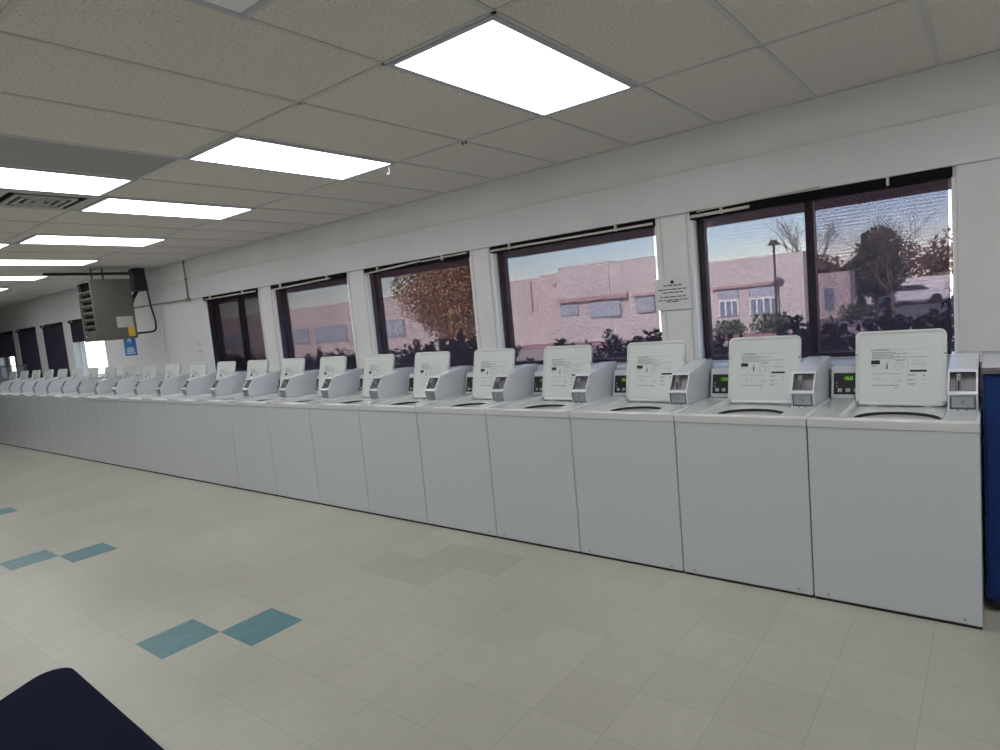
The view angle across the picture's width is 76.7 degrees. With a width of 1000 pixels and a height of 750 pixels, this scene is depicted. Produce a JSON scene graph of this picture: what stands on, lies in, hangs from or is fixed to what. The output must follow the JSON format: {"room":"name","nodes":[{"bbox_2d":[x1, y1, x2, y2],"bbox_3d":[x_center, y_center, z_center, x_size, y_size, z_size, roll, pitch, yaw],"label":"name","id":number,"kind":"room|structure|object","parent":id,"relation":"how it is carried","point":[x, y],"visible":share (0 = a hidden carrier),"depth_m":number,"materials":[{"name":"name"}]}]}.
{"room":"laundry","nodes":[
{"label":"laundry","id":0,"kind":"room"},
{"bbox_2d":[0,444,999,749],"bbox_3d":[-7.954,1.638,6.682,27.200,0.001,8.650,-1,7,38],"label":"floor","id":1,"kind":"structure","parent":0,"point":[211,616],"depth_m":3.05,"materials":[{"name":"beige tile"}]},
{"bbox_2d":[0,370,43,445],"bbox_3d":[-8.583,0.577,11.451,0.667,1.276,0.684,-1,7,38],"label":"washing machine","id":2,"kind":"object","parent":1,"relation":"on","point":[5,419],"visible":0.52,"depth_m":11.21,"materials":[{"name":"white metal"}]},
{"bbox_2d":[6,369,56,448],"bbox_3d":[-8.055,0.570,11.035,0.667,1.276,0.684,-1,7,38],"label":"washing machine","id":3,"kind":"object","parent":1,"relation":"on","point":[15,410],"visible":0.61,"depth_m":10.81,"materials":[{"name":"white metal"}]},
{"bbox_2d":[19,369,71,450],"bbox_3d":[-7.527,0.562,10.620,0.667,1.276,0.684,-1,7,38],"label":"washing machine","id":4,"kind":"object","parent":1,"relation":"on","point":[26,400],"visible":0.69,"depth_m":10.39,"materials":[{"name":"white metal"}]},
{"bbox_2d":[32,368,86,453],"bbox_3d":[-6.999,0.555,10.204,0.667,1.276,0.684,-1,7,38],"label":"washing machine","id":5,"kind":"object","parent":1,"relation":"on","point":[40,402],"visible":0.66,"depth_m":9.98,"materials":[{"name":"white metal"}]},
{"bbox_2d":[32,391,76,398],"bbox_3d":[-7.021,0.315,10.180,0.667,0.080,0.684,-1,7,38],"label":"countertop","id":6,"kind":"structure","parent":5,"relation":"on","point":[43,396],"depth_m":10.02,"materials":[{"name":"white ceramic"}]},
{"bbox_2d":[46,367,103,456],"bbox_3d":[-6.471,0.548,9.789,0.667,1.276,0.684,-1,7,38],"label":"washing machine","id":7,"kind":"object","parent":1,"relation":"on","point":[55,402],"visible":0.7,"depth_m":9.56,"materials":[{"name":"white metal"}]},
{"bbox_2d":[0,667,163,749],"bbox_3d":[-0.779,1.179,1.011,1.517,0.720,0.678,0,7,40],"label":"table","id":8,"kind":"object","parent":1,"relation":"on","point":[57,709],"visible":1,"depth_m":1.45,"materials":[{"name":"blue laminate"}]},
{"bbox_2d":[62,367,121,460],"bbox_3d":[-5.943,0.541,9.373,0.667,1.276,0.684,-1,7,38],"label":"washing machine","id":9,"kind":"object","parent":1,"relation":"on","point":[72,407],"visible":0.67,"depth_m":9.15,"materials":[{"name":"white metal"}]},
{"bbox_2d":[62,392,107,399],"bbox_3d":[-5.965,0.301,9.349,0.667,0.080,0.684,-1,7,38],"label":"countertop","id":10,"kind":"structure","parent":9,"relation":"on","point":[76,396],"depth_m":9.20,"materials":[{"name":"white metal"}]},
{"bbox_2d":[79,366,142,463],"bbox_3d":[-5.415,0.533,8.958,0.667,1.276,0.684,-1,7,38],"label":"washing machine","id":11,"kind":"object","parent":1,"relation":"on","point":[92,421],"visible":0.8,"depth_m":8.74,"materials":[{"name":"white metal"}]},
{"bbox_2d":[79,392,129,400],"bbox_3d":[-5.437,0.294,8.934,0.667,0.080,0.684,-1,7,38],"label":"countertop","id":12,"kind":"structure","parent":11,"relation":"on","point":[89,397],"depth_m":8.83,"materials":[{"name":"white metal"}]},
{"bbox_2d":[98,365,164,467],"bbox_3d":[-4.887,0.526,8.542,0.667,1.276,0.684,-1,7,38],"label":"washing machine","id":13,"kind":"object","parent":1,"relation":"on","point":[110,410],"visible":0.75,"depth_m":8.32,"materials":[{"name":"white metal"}]},
{"bbox_2d":[98,392,153,400],"bbox_3d":[-4.909,0.287,8.519,0.667,0.080,0.684,-1,7,38],"label":"countertop","id":14,"kind":"structure","parent":13,"relation":"on","point":[111,397],"depth_m":8.39,"materials":[{"name":"white metal"}]},
{"bbox_2d":[118,364,188,471],"bbox_3d":[-4.359,0.519,8.127,0.667,1.276,0.684,-1,7,38],"label":"washing machine","id":15,"kind":"object","parent":1,"relation":"on","point":[132,412],"visible":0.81,"depth_m":7.91,"materials":[{"name":"white metal"}]},
{"bbox_2d":[118,392,179,401],"bbox_3d":[-4.381,0.280,8.103,0.667,0.080,0.684,-1,7,38],"label":"countertop","id":16,"kind":"structure","parent":15,"relation":"on","point":[136,398],"depth_m":7.99,"materials":[{"name":"white metal"}]},
{"bbox_2d":[141,362,215,476],"bbox_3d":[-3.831,0.512,7.712,0.667,1.276,0.684,-1,7,38],"label":"washing machine","id":17,"kind":"object","parent":1,"relation":"on","point":[156,409],"visible":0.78,"depth_m":7.50,"materials":[{"name":"white metal"}]},
{"bbox_2d":[141,392,208,402],"bbox_3d":[-3.853,0.272,7.688,0.667,0.080,0.684,-1,7,38],"label":"countertop","id":18,"kind":"structure","parent":17,"relation":"on","point":[162,398],"depth_m":7.55,"materials":[{"name":"white metal"}]},
{"bbox_2d":[167,361,246,482],"bbox_3d":[-3.303,0.505,7.296,0.667,1.276,0.684,-1,7,38],"label":"washing machine","id":19,"kind":"object","parent":1,"relation":"on","point":[183,411],"visible":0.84,"depth_m":7.08,"materials":[{"name":"white metal"}]},
{"bbox_2d":[167,392,240,403],"bbox_3d":[-3.325,0.265,7.272,0.667,0.080,0.684,-1,7,38],"label":"countertop","id":20,"kind":"structure","parent":19,"relation":"on","point":[191,399],"depth_m":7.14,"materials":[{"name":"white metal"}]},
{"bbox_2d":[196,360,280,488],"bbox_3d":[-2.775,0.498,6.881,0.667,1.276,0.684,-1,7,38],"label":"washing machine","id":21,"kind":"object","parent":1,"relation":"on","point":[214,415],"visible":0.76,"depth_m":6.67,"materials":[{"name":"white metal"}]},
{"bbox_2d":[196,392,275,404],"bbox_3d":[-2.797,0.258,6.857,0.667,0.080,0.684,-1,7,38],"label":"countertop","id":22,"kind":"structure","parent":21,"relation":"on","point":[219,400],"depth_m":6.75,"materials":[{"name":"white metal"}]},
{"bbox_2d":[228,358,319,495],"bbox_3d":[-2.247,0.490,6.465,0.667,1.276,0.684,-1,7,38],"label":"washing machine","id":23,"kind":"object","parent":1,"relation":"on","point":[249,417],"visible":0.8,"depth_m":6.25,"materials":[{"name":"white metal"}]},
{"bbox_2d":[228,392,315,406],"bbox_3d":[-2.269,0.251,6.441,0.667,0.080,0.684,-1,7,38],"label":"countertop","id":24,"kind":"structure","parent":23,"relation":"on","point":[250,401],"depth_m":6.33,"materials":[{"name":"white metal"}]},
{"bbox_2d":[265,356,363,503],"bbox_3d":[-1.719,0.483,6.050,0.667,1.276,0.684,-1,7,38],"label":"washing machine","id":25,"kind":"object","parent":1,"relation":"on","point":[289,422],"visible":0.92,"depth_m":5.83,"materials":[{"name":"white metal"}]},
{"bbox_2d":[265,393,356,407],"bbox_3d":[-1.741,0.243,6.026,0.667,0.080,0.684,-1,7,38],"label":"countertop","id":26,"kind":"structure","parent":25,"relation":"on","point":[291,402],"depth_m":5.91,"materials":[{"name":"white metal"}]},
{"bbox_2d":[308,354,413,513],"bbox_3d":[-1.191,0.476,5.634,0.667,1.276,0.684,-1,7,38],"label":"washing machine","id":27,"kind":"object","parent":1,"relation":"on","point":[335,422],"visible":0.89,"depth_m":5.42,"materials":[{"name":"white metal"}]},
{"bbox_2d":[308,393,407,409],"bbox_3d":[-1.213,0.236,5.610,0.667,0.080,0.684,-1,7,38],"label":"countertop","id":28,"kind":"structure","parent":27,"relation":"on","point":[333,403],"depth_m":5.47,"materials":[{"name":"white metal"}]},
{"bbox_2d":[368,365,386,385],"bbox_3d":[-1.115,0.008,5.751,0.245,0.200,0.047,-1,7,38],"label":"print","id":29,"kind":"object","parent":27,"relation":"attached to","point":[373,370],"depth_m":5.78,"materials":[{"name":"black"}]},
{"bbox_2d":[357,351,470,524],"bbox_3d":[-0.663,0.469,5.219,0.667,1.276,0.684,-1,7,38],"label":"washing machine","id":30,"kind":"object","parent":1,"relation":"on","point":[389,426],"visible":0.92,"depth_m":5.01,"materials":[{"name":"white metal"}]},
{"bbox_2d":[357,394,464,411],"bbox_3d":[-0.685,0.229,5.195,0.667,0.080,0.684,-1,7,38],"label":"countertop","id":31,"kind":"structure","parent":30,"relation":"on","point":[383,404],"depth_m":5.05,"materials":[{"name":"white metal"}]},
{"bbox_2d":[420,363,439,385],"bbox_3d":[-0.587,0.001,5.335,0.245,0.200,0.047,-1,7,38],"label":"print","id":32,"kind":"object","parent":30,"relation":"attached to","point":[427,370],"depth_m":5.36,"materials":[{"name":"black"}]},
{"bbox_2d":[416,348,537,537],"bbox_3d":[-0.135,0.462,4.803,0.667,1.276,0.684,-1,7,38],"label":"washing machine","id":33,"kind":"object","parent":1,"relation":"on","point":[453,432],"visible":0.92,"depth_m":4.59,"materials":[{"name":"white metal"}]},
{"bbox_2d":[416,394,532,414],"bbox_3d":[-0.157,0.222,4.779,0.667,0.080,0.684,-1,7,38],"label":"countertop","id":34,"kind":"structure","parent":33,"relation":"on","point":[446,405],"depth_m":4.65,"materials":[{"name":"white metal"}]},
{"bbox_2d":[480,361,504,385],"bbox_3d":[-0.059,-0.006,4.920,0.245,0.200,0.047,-1,7,38],"label":"print","id":35,"kind":"object","parent":33,"relation":"attached to","point":[488,369],"depth_m":4.94,"materials":[{"name":"black"}]},
{"bbox_2d":[485,345,616,553],"bbox_3d":[0.393,0.454,4.388,0.667,1.276,0.684,-1,7,38],"label":"washing machine","id":36,"kind":"object","parent":1,"relation":"on","point":[530,437],"visible":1,"depth_m":4.18,"materials":[{"name":"white metal"}]},
{"bbox_2d":[485,395,612,417],"bbox_3d":[0.371,0.215,4.364,0.667,0.080,0.684,-1,7,38],"label":"countertop","id":37,"kind":"structure","parent":36,"relation":"on","point":[515,407],"depth_m":4.22,"materials":[{"name":"white metal"}]},
{"bbox_2d":[551,359,580,385],"bbox_3d":[0.469,-0.013,4.504,0.245,0.200,0.047,-1,7,38],"label":"print","id":38,"kind":"object","parent":36,"relation":"attached to","point":[563,371],"depth_m":4.51,"materials":[{"name":"black"}]},
{"bbox_2d":[569,340,712,572],"bbox_3d":[0.921,0.447,3.973,0.667,1.276,0.684,-1,7,38],"label":"washing machine","id":39,"kind":"object","parent":1,"relation":"on","point":[624,443],"visible":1,"depth_m":3.76,"materials":[{"name":"white metal"}]},
{"bbox_2d":[569,396,710,421],"bbox_3d":[0.899,0.208,3.949,0.667,0.080,0.684,-1,7,38],"label":"countertop","id":40,"kind":"structure","parent":39,"relation":"on","point":[600,409],"depth_m":3.80,"materials":[{"name":"white metal"}]},
{"bbox_2d":[637,356,671,387],"bbox_3d":[0.997,-0.021,4.089,0.245,0.200,0.047,-1,7,38],"label":"print","id":41,"kind":"object","parent":39,"relation":"attached to","point":[652,371],"depth_m":4.09,"materials":[{"name":"black"}]},
{"bbox_2d":[674,335,831,597],"bbox_3d":[1.449,0.440,3.557,0.667,1.276,0.684,-1,7,38],"label":"washing machine","id":42,"kind":"object","parent":1,"relation":"on","point":[743,455],"visible":1,"depth_m":3.34,"materials":[{"name":"white metal"}]},
{"bbox_2d":[674,396,831,425],"bbox_3d":[1.427,0.200,3.533,0.667,0.080,0.684,-1,7,38],"label":"countertop","id":43,"kind":"structure","parent":42,"relation":"on","point":[705,411],"depth_m":3.38,"materials":[{"name":"white metal"}]},
{"bbox_2d":[741,353,784,387],"bbox_3d":[1.525,-0.028,3.673,0.245,0.200,0.047,-1,7,38],"label":"print","id":44,"kind":"object","parent":42,"relation":"attached to","point":[758,370],"depth_m":3.67,"materials":[{"name":"black"}]},
{"bbox_2d":[807,328,984,629],"bbox_3d":[1.977,0.433,3.142,0.667,1.276,0.684,-1,7,38],"label":"washing machine","id":45,"kind":"object","parent":1,"relation":"on","point":[896,468],"visible":1,"depth_m":2.93,"materials":[{"name":"white metal"}]},
{"bbox_2d":[807,396,982,432],"bbox_3d":[1.955,0.193,3.118,0.667,0.080,0.684,-1,7,38],"label":"countertop","id":46,"kind":"structure","parent":45,"relation":"on","point":[836,412],"depth_m":2.96,"materials":[{"name":"white metal"}]},
{"bbox_2d":[871,348,926,387],"bbox_3d":[2.053,-0.035,3.258,0.245,0.200,0.047,-1,7,38],"label":"print","id":47,"kind":"object","parent":45,"relation":"attached to","point":[890,367],"depth_m":3.26,"materials":[{"name":"black"}]},
{"bbox_2d":[981,354,999,609],"bbox_3d":[2.553,0.488,2.830,0.610,1.124,0.565,-1,7,38],"label":"storage cabinet","id":48,"kind":"object","parent":1,"relation":"on","point":[990,369],"visible":1,"depth_m":2.80,"materials":[{"name":"blue metal"}]},
{"bbox_2d":[0,0,999,307],"bbox_3d":[-8.224,-1.022,6.385,27.200,0.066,8.570,-1,7,38],"label":"ceiling","id":49,"kind":"structure","parent":0,"point":[176,79],"depth_m":3.06,"materials":[{"name":"tile"}]},
{"bbox_2d":[0,189,100,210],"bbox_3d":[-3.322,-1.252,4.553,0.598,0.022,0.598,-1,7,38],"label":"ceiling vent","id":50,"kind":"object","parent":49,"relation":"in","point":[8,198],"visible":1,"depth_m":4.54,"materials":[{"name":"black metal"}]},
{"bbox_2d":[0,259,100,265],"bbox_3d":[-5.576,-1.353,7.605,0.598,0.010,1.207,-1,7,38],"label":"recessed light","id":51,"kind":"object","parent":49,"relation":"in","point":[3,262],"visible":1,"depth_m":7.66,"materials":[{"name":"white plastic"}]},
{"bbox_2d":[0,260,94,264],"bbox_3d":[-5.576,-1.354,7.605,0.542,0.006,1.151,-1,7,38],"label":"diffuser","id":52,"kind":"object","parent":51,"relation":"attached to","point":[2,262],"depth_m":7.66,"materials":[{"name":"white plastic"}]},
{"bbox_2d":[0,165,136,196],"bbox_3d":[-3.030,-1.222,3.938,0.598,0.010,1.207,-1,7,38],"label":"recessed light","id":53,"kind":"object","parent":49,"relation":"in","point":[11,178],"visible":1,"depth_m":4.11,"materials":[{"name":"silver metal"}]},
{"bbox_2d":[0,136,176,177],"bbox_3d":[-2.551,-1.233,3.561,0.582,0.004,1.191,-1,7,38],"label":"ceiling panel","id":54,"kind":"structure","parent":49,"relation":"attached to","point":[20,152],"depth_m":3.66,"materials":[{"name":"grey tile"}]},
{"bbox_2d":[15,234,167,246],"bbox_3d":[-4.141,-1.372,6.471,0.598,0.010,1.207,-1,7,38],"label":"recessed light","id":55,"kind":"object","parent":49,"relation":"in","point":[44,239],"visible":1,"depth_m":6.41,"materials":[{"name":"white plastic"}]},
{"bbox_2d":[76,268,137,341],"bbox_3d":[-5.480,-0.985,8.802,0.484,0.998,0.514,-1,7,38],"label":"heater","id":56,"kind":"object","parent":49,"relation":"hanging from","point":[106,305],"visible":1,"depth_m":8.66,"materials":[{"name":"beige metal"}]},
{"bbox_2d":[128,268,146,304],"bbox_3d":[-5.251,-1.176,9.116,0.160,0.706,0.273,-1,7,38],"label":"flue elbow","id":57,"kind":"object","parent":56,"relation":"attached to","point":[137,277],"visible":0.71,"depth_m":9.08,"materials":[{"name":"black"}]},
{"bbox_2d":[76,197,256,219],"bbox_3d":[-2.748,-1.382,5.284,0.598,0.010,1.207,-1,7,38],"label":"recessed light","id":58,"kind":"object","parent":49,"relation":"in","point":[112,205],"visible":1,"depth_m":5.21,"materials":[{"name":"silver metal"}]},
{"bbox_2d":[187,0,271,18],"bbox_3d":[-1.028,-1.169,1.552,0.598,0.010,1.207,-1,7,38],"label":"recessed light","id":59,"kind":"object","parent":49,"relation":"in","point":[242,9],"visible":1,"depth_m":2.11,"materials":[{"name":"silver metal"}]},
{"bbox_2d":[203,0,259,12],"bbox_3d":[-1.028,-1.170,1.551,0.542,0.006,1.151,-1,7,38],"label":"diffuser","id":60,"kind":"object","parent":59,"relation":"attached to","point":[230,6],"depth_m":2.11,"materials":[{"name":"white plastic"}]},
{"bbox_2d":[183,135,396,180],"bbox_3d":[-1.326,-1.399,4.135,0.598,0.010,1.207,-1,7,38],"label":"recessed light","id":61,"kind":"object","parent":49,"relation":"in","point":[236,150],"visible":1,"depth_m":4.05,"materials":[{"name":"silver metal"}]},
{"bbox_2d":[386,14,636,116],"bbox_3d":[0.111,-1.418,3.004,0.598,0.010,1.207,-1,7,38],"label":"recessed light","id":62,"kind":"object","parent":49,"relation":"in","point":[493,58],"visible":1,"depth_m":2.88,"materials":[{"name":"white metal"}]},
{"bbox_2d":[0,51,999,377],"bbox_3d":[-5.433,-0.290,9.919,27.200,2.723,0.200,-1,7,38],"label":"wall","id":63,"kind":"structure","parent":0,"point":[972,83],"depth_m":4.74,"materials":[{"name":"paint"}]},
{"bbox_2d":[15,327,42,372],"bbox_3d":[-9.796,-0.466,13.273,1.200,1.036,0.180,-1,7,38],"label":"window","id":64,"kind":"structure","parent":63,"relation":"in","point":[30,327],"depth_m":13.28,"materials":[{"name":"brown metal"}]},
{"bbox_2d":[15,328,42,377],"bbox_3d":[-9.845,-0.457,13.201,1.170,1.036,0.053,-1,7,38],"label":"roller shade","id":65,"kind":"object","parent":64,"relation":"attached to","point":[28,343],"visible":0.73,"depth_m":13.20,"materials":[{"name":"black fabric"}]},
{"bbox_2d":[40,322,69,369],"bbox_3d":[-8.574,-0.483,12.312,1.170,1.036,0.180,-1,7,38],"label":"window","id":66,"kind":"structure","parent":63,"relation":"in","point":[59,322],"depth_m":12.22,"materials":[{"name":"brown metal"}]},
{"bbox_2d":[40,324,70,376],"bbox_3d":[-8.623,-0.474,12.240,1.140,1.036,0.053,-1,7,38],"label":"roller shade","id":67,"kind":"object","parent":66,"relation":"attached to","point":[54,339],"visible":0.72,"depth_m":12.24,"materials":[{"name":"black fabric"}]},
{"bbox_2d":[68,319,107,375],"bbox_3d":[-7.269,-0.500,11.285,1.470,1.036,0.180,-1,7,38],"label":"window","id":68,"kind":"structure","parent":63,"relation":"in","point":[78,347],"depth_m":11.75,"materials":[{"name":"white paint"}]},
{"bbox_2d":[111,305,167,375],"bbox_3d":[-5.732,-0.513,9.965,1.880,1.030,0.035,-1,7,38],"label":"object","id":69,"kind":"structure","parent":63,"relation":"attached to","point":[151,347],"depth_m":9.70,"materials":[{"name":"paint"}]},
{"bbox_2d":[202,288,266,371],"bbox_3d":[-3.389,-0.553,8.236,1.320,1.036,0.185,-1,7,38],"label":"window","id":70,"kind":"structure","parent":63,"relation":"in","point":[211,306],"depth_m":8.58,"materials":[{"name":"brown metal"}]},
{"bbox_2d":[270,272,356,370],"bbox_3d":[-2.079,-0.571,7.201,1.400,1.036,0.180,-1,7,38],"label":"window","id":71,"kind":"structure","parent":63,"relation":"in","point":[280,298],"depth_m":7.60,"materials":[{"name":"brown metal"}]},
{"bbox_2d":[364,251,477,366],"bbox_3d":[-0.739,-0.589,6.147,1.410,1.036,0.180,-1,7,38],"label":"window","id":72,"kind":"structure","parent":63,"relation":"in","point":[374,284],"depth_m":6.54,"materials":[{"name":"brown metal"}]},
{"bbox_2d":[258,213,694,370],"bbox_3d":[-0.782,-0.585,6.087,5.387,1.025,0.008,-1,7,38],"label":"trim","id":73,"kind":"structure","parent":63,"relation":"attached to","point":[684,213],"depth_m":5.54,"materials":[{"name":"paint"}]},
{"bbox_2d":[0,103,999,332],"bbox_3d":[-5.585,-1.163,9.741,27.200,0.275,0.030,-1,7,38],"label":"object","id":74,"kind":"structure","parent":63,"relation":"attached to","point":[971,135],"depth_m":4.46,"materials":[{"name":"paint"}]},
{"bbox_2d":[0,353,999,381],"bbox_3d":[-5.575,0.034,9.734,27.200,0.033,0.370,-1,7,38],"label":"trim","id":75,"kind":"structure","parent":63,"relation":"attached to","point":[836,360],"depth_m":4.03,"materials":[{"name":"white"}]},
{"bbox_2d":[490,218,662,363],"bbox_3d":[0.605,-0.608,5.090,1.510,1.036,0.180,-1,7,38],"label":"window","id":76,"kind":"structure","parent":63,"relation":"in","point":[499,258],"depth_m":5.50,"materials":[{"name":"brown metal"}]},
{"bbox_2d":[490,222,652,364],"bbox_3d":[0.555,-0.600,5.018,1.480,1.033,0.053,-1,7,38],"label":"roller shade","id":77,"kind":"object","parent":76,"relation":"attached to","point":[615,229],"visible":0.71,"depth_m":4.92,"materials":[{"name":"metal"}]},
{"bbox_2d":[219,179,950,303],"bbox_3d":[-5.138,-1.317,10.313,28.000,0.375,1.050,-1,7,38],"label":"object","id":78,"kind":"object","parent":63,"relation":"attached to","point":[946,184],"depth_m":5.28,"materials":[{"name":"brown"}]},
{"bbox_2d":[654,276,691,310],"bbox_3d":[1.229,-0.577,4.496,0.268,0.223,0.002,-1,7,38],"label":"notice sheet","id":79,"kind":"object","parent":63,"relation":"attached to","point":[670,293],"visible":1,"depth_m":4.49,"materials":[{"name":"white paper"}]},
{"bbox_2d":[658,280,688,301],"bbox_3d":[1.227,-0.596,4.494,0.228,0.154,0.001,-1,7,38],"label":"print","id":80,"kind":"object","parent":79,"relation":"attached to","point":[668,290],"depth_m":4.49,"materials":[{"name":"black"}]},
{"bbox_2d":[689,166,955,360],"bbox_3d":[1.982,-0.627,4.010,1.470,1.036,0.185,-1,7,38],"label":"window","id":81,"kind":"structure","parent":63,"relation":"in","point":[698,225],"depth_m":4.04,"materials":[{"name":"brown metal"}]},
{"bbox_2d":[690,176,951,359],"bbox_3d":[1.921,-0.626,3.941,1.439,1.048,0.056,-1,7,38],"label":"roller shade","id":82,"kind":"object","parent":81,"relation":"attached to","point":[721,210],"visible":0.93,"depth_m":4.12,"materials":[{"name":"fabric"}]},
{"bbox_2d":[956,159,999,351],"bbox_3d":[2.823,-0.636,3.247,0.765,1.020,0.012,-1,7,38],"label":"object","id":83,"kind":"structure","parent":63,"relation":"attached to","point":[977,201],"depth_m":3.42,"materials":[{"name":"paint"}]},
{"label":"outside","id":84,"kind":"structure","parent":0,"visible":0},
{"bbox_2d":[257,323,953,363],"bbox_3d":[5.107,-7.056,87.477,220.000,0.100,135.450,-1,7,38],"label":"ground","id":85,"kind":"structure","parent":84,"point":[537,354],"depth_m":27.83,"materials":[{"name":"grey asphalt"}]},
{"bbox_2d":[10,341,107,373],"bbox_3d":[-39.448,-2.006,52.596,41.000,4.900,0.300,-1,7,38],"label":"wall","id":86,"kind":"structure","parent":85,"relation":"on","point":[95,351],"depth_m":43.25,"materials":[{"name":"white paint"}]},
{"bbox_2d":[389,339,430,364],"bbox_3d":[-1.318,0.440,9.614,1.192,1.956,1.250,-7,6,-21],"label":"shrub","id":87,"kind":"object","parent":85,"relation":"on","point":[406,359],"visible":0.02,"depth_m":9.54,"materials":[{"name":"green plant"}]},
{"bbox_2d":[422,332,472,362],"bbox_3d":[-0.585,0.415,8.956,1.253,2.057,1.411,-9,7,-35],"label":"shrub","id":88,"kind":"object","parent":85,"relation":"on","point":[443,346],"visible":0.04,"depth_m":8.81,"materials":[{"name":"green plant"}]},
{"bbox_2d":[450,336,522,362],"bbox_3d":[-0.044,0.433,8.309,1.442,1.994,1.301,-1,7,38],"label":"shrub","id":89,"kind":"object","parent":85,"relation":"on","point":[470,356],"visible":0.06,"depth_m":8.20,"materials":[{"name":"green plant"}]},
{"bbox_2d":[221,251,808,358],"bbox_3d":[-6.865,-3.853,44.995,53.650,4.120,5.200,-1,7,38],"label":"stucco building","id":90,"kind":"structure","parent":85,"relation":"on","point":[577,303],"depth_m":32.89,"materials":[{"name":"pink"}]},
{"bbox_2d":[593,329,661,358],"bbox_3d":[1.478,0.419,7.336,1.411,1.975,1.253,-3,6,22],"label":"shrub","id":91,"kind":"object","parent":85,"relation":"on","point":[616,345],"visible":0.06,"depth_m":7.24,"materials":[{"name":"green plant"}]},
{"bbox_2d":[516,332,828,349],"bbox_3d":[7.212,-1.565,29.087,15.400,0.160,1.400,-1,7,38],"label":"kerb","id":92,"kind":"object","parent":85,"relation":"on","point":[596,343],"visible":0.26,"depth_m":30.42,"materials":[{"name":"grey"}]},
{"bbox_2d":[650,328,743,354],"bbox_3d":[2.127,0.411,6.604,1.442,1.975,1.301,-1,7,38],"label":"shrub","id":93,"kind":"object","parent":85,"relation":"on","point":[723,350],"visible":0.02,"depth_m":6.41,"materials":[{"name":"green plant"}]},
{"bbox_2d":[713,319,747,334],"bbox_3d":[10.083,-1.989,27.689,1.549,0.931,1.150,-1,7,38],"label":"bush","id":94,"kind":"object","parent":85,"relation":"on","point":[735,327],"visible":0.91,"depth_m":27.47,"materials":[{"name":"green plant"}]},
{"bbox_2d":[749,311,789,332],"bbox_3d":[11.455,-2.095,26.595,1.913,1.150,1.150,-1,7,38],"label":"bush","id":95,"kind":"object","parent":85,"relation":"on","point":[768,326],"visible":0.72,"depth_m":26.48,"materials":[{"name":"green plant"}]},
{"bbox_2d":[775,314,855,351],"bbox_3d":[3.013,0.381,6.208,1.250,1.956,1.192,-4,6,8],"label":"shrub","id":96,"kind":"object","parent":85,"relation":"on","point":[833,341],"visible":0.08,"depth_m":5.92,"materials":[{"name":"green plant"}]},
{"bbox_2d":[837,303,872,320],"bbox_3d":[17.804,-3.120,31.698,1.640,0.986,1.150,-1,7,38],"label":"bush","id":97,"kind":"object","parent":85,"relation":"on","point":[862,312],"visible":0.96,"depth_m":31.53,"materials":[{"name":"green plant"}]},
{"bbox_2d":[824,204,932,319],"bbox_3d":[13.877,-4.017,23.334,3.464,4.946,3.170,-7,6,-18],"label":"bare tree","id":98,"kind":"object","parent":85,"relation":"on","point":[891,285],"visible":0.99,"depth_m":23.10,"materials":[{"name":"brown plant"}]},
{"bbox_2d":[844,235,932,277],"bbox_3d":[36.236,-10.295,59.521,7.669,6.163,3.787,-1,7,38],"label":"leafy tree","id":99,"kind":"object","parent":85,"relation":"on","point":[912,264],"visible":0.14,"depth_m":57.82,"materials":[{"name":"green plant"}]},
{"bbox_2d":[847,296,953,350],"bbox_3d":[3.751,0.355,5.540,1.253,2.060,1.411,-9,7,-35],"label":"shrub","id":100,"kind":"object","parent":85,"relation":"on","point":[946,323],"visible":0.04,"depth_m":5.44,"materials":[{"name":"green plant"}]},
{"bbox_2d":[915,228,952,276],"bbox_3d":[36.696,-9.102,49.155,7.365,5.761,3.869,-1,7,38],"label":"leafy tree","id":101,"kind":"object","parent":85,"relation":"on","point":[940,267],"visible":0.26,"depth_m":50.17,"materials":[{"name":"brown plant"}]},
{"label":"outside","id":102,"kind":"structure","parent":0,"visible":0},
{"bbox_2d":[820,298,953,326],"bbox_3d":[39.029,-4.374,28.655,54.000,0.012,30.400,-1,7,38],"label":"parking lot","id":103,"kind":"structure","parent":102,"point":[915,308],"depth_m":36.07,"materials":[{"name":"grey asphalt"}]},
{"bbox_2d":[763,216,842,267],"bbox_3d":[18.581,-7.093,38.802,4.636,7.131,4.636,-3,6,24],"label":"bare tree","id":104,"kind":"object","parent":103,"relation":"on","point":[781,224],"visible":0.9,"depth_m":38.78,"materials":[{"name":"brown plant"}]},
{"bbox_2d":[818,271,855,318],"bbox_3d":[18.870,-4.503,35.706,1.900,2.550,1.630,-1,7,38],"label":"stucco building","id":105,"kind":"structure","parent":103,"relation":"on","point":[836,289],"depth_m":35.02,"materials":[{"name":"beige paint"}]},
{"bbox_2d":[839,225,910,309],"bbox_3d":[23.159,-6.640,39.486,4.024,5.258,3.235,-4,6,15],"label":"evergreen tree","id":106,"kind":"object","parent":103,"relation":"on","point":[866,282],"visible":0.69,"depth_m":38.93,"materials":[{"name":"green plant"}]},
{"bbox_2d":[866,274,952,303],"bbox_3d":[31.356,-6.664,49.671,7.000,1.800,0.400,-1,7,38],"label":"wall","id":107,"kind":"structure","parent":103,"relation":"on","point":[936,281],"depth_m":48.08,"materials":[{"name":"white paint"}]},
{"bbox_2d":[871,284,951,306],"bbox_3d":[27.710,-5.458,42.737,4.380,1.417,1.720,-3,6,24],"label":"car","id":108,"kind":"object","parent":103,"relation":"on","point":[906,292],"visible":0.81,"depth_m":41.92,"materials":[{"name":"white paint"}]},
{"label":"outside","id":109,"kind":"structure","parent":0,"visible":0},
{"bbox_3d":[-1.035,0.683,14.845,100.000,0.020,2.700,-1,7,38],"label":"walkway","id":110,"kind":"object","parent":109,"visible":0},
{"bbox_2d":[389,265,476,353],"bbox_3d":[-1.285,-1.686,15.537,3.103,4.623,2.411,-2,6,27],"label":"autumn tree","id":111,"kind":"object","parent":110,"relation":"on","point":[455,299],"visible":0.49,"depth_m":14.94,"materials":[{"name":"orange plant"}]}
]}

